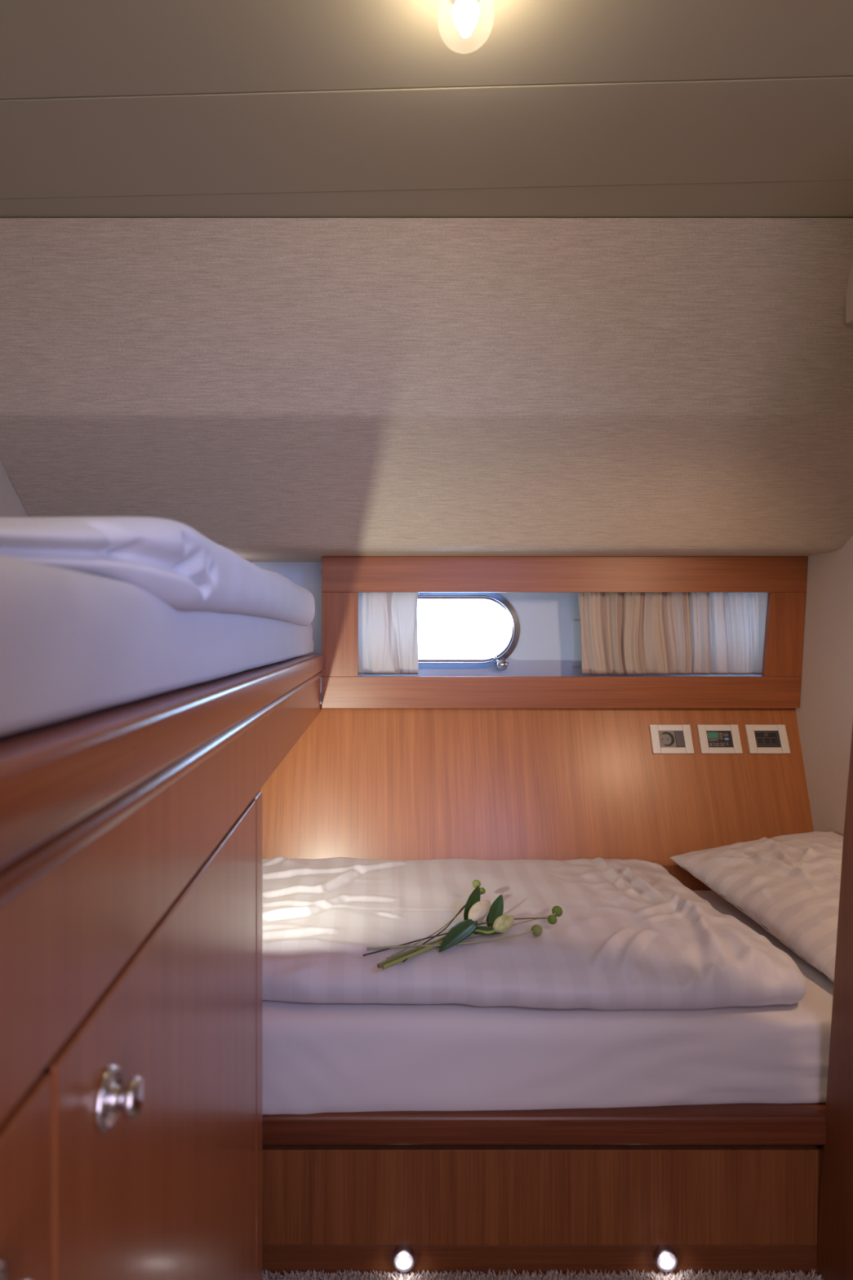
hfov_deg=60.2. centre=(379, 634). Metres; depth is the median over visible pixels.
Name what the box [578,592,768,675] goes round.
curtain
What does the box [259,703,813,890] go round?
wall
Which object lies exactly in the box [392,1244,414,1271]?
floor light
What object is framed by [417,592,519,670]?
window
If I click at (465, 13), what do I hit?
ceiling lamp
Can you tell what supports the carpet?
on the floor
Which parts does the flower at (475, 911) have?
stem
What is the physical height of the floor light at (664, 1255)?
0.039 m
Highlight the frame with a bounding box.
[0,653,324,1124]
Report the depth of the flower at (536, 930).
1.40 m
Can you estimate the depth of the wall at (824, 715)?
1.99 m
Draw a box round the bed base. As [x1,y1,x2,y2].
[262,1102,826,1275]
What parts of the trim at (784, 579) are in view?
rail, rail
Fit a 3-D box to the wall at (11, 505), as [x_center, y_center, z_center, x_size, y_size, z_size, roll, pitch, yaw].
[-0.910,0.123,0.650,0.020,1.970,3.900,0,0,0]
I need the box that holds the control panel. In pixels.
[697,724,742,753]
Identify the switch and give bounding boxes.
[744,724,791,753]
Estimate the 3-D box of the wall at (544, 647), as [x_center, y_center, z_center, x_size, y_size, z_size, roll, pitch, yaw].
[0.450,0.005,2.296,1.700,0.510,0.028,0,0,0]
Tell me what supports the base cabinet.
on the floor
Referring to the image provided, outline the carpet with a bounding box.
[262,1267,822,1279]
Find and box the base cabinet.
[0,790,262,1279]
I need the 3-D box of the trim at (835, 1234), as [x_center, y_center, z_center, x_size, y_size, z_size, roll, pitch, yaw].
[0.777,0.354,0.767,0.029,1.508,1.035,0,0,0]
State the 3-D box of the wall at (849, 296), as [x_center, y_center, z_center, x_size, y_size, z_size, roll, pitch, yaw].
[1.005,-0.760,0.730,0.030,0.201,1.660,0,0,0]
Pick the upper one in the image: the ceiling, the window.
the ceiling
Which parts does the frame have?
rail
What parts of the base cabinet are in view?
knob, door, knob, panel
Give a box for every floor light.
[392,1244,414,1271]
[653,1244,678,1271]
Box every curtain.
[358,592,417,675]
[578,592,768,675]
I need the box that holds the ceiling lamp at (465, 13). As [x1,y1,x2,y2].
[446,0,480,37]
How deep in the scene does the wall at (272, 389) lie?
1.61 m
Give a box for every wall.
[0,217,852,562]
[0,460,28,517]
[251,561,763,703]
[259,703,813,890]
[795,534,852,835]
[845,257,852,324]
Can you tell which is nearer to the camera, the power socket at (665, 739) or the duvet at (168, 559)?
the duvet at (168, 559)
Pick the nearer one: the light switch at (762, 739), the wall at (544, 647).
the light switch at (762, 739)
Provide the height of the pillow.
0.161 m
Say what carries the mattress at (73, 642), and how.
on the frame
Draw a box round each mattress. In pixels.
[0,555,313,735]
[262,890,834,1114]
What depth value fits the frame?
0.45 m
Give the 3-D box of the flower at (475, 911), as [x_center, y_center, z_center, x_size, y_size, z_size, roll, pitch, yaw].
[0.133,0.564,1.411,0.076,0.053,0.346,0,0,39]
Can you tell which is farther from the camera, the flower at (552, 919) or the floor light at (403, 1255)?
the flower at (552, 919)
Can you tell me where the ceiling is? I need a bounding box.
[0,0,852,217]
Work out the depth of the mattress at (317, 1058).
1.28 m
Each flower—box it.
[363,915,557,955]
[366,924,542,950]
[377,885,490,968]
[382,894,515,968]
[386,906,563,959]
[391,880,480,955]
[402,887,485,962]
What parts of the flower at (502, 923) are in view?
stem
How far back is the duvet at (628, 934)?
1.41 m
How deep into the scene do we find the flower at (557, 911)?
1.49 m
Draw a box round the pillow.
[667,831,843,982]
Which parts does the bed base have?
panel, rail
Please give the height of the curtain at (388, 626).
0.304 m
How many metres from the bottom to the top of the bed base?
0.298 m
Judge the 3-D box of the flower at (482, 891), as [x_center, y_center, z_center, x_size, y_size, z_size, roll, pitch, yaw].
[0.138,0.574,1.471,0.015,0.030,0.363,0,0,30]
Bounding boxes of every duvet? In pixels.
[0,516,315,626]
[262,856,807,1009]
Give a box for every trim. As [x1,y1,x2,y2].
[321,556,808,707]
[817,725,852,1279]
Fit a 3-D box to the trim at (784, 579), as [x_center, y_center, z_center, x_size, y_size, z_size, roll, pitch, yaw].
[0.535,-0.007,2.129,1.406,0.439,0.018,0,0,0]
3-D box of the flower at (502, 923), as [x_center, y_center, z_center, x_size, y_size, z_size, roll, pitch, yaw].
[0.151,0.566,1.390,0.077,0.048,0.342,0,0,45]
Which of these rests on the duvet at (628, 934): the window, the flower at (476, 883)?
the flower at (476, 883)
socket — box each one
[648,724,694,753]
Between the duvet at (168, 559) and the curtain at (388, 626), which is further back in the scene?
the curtain at (388, 626)

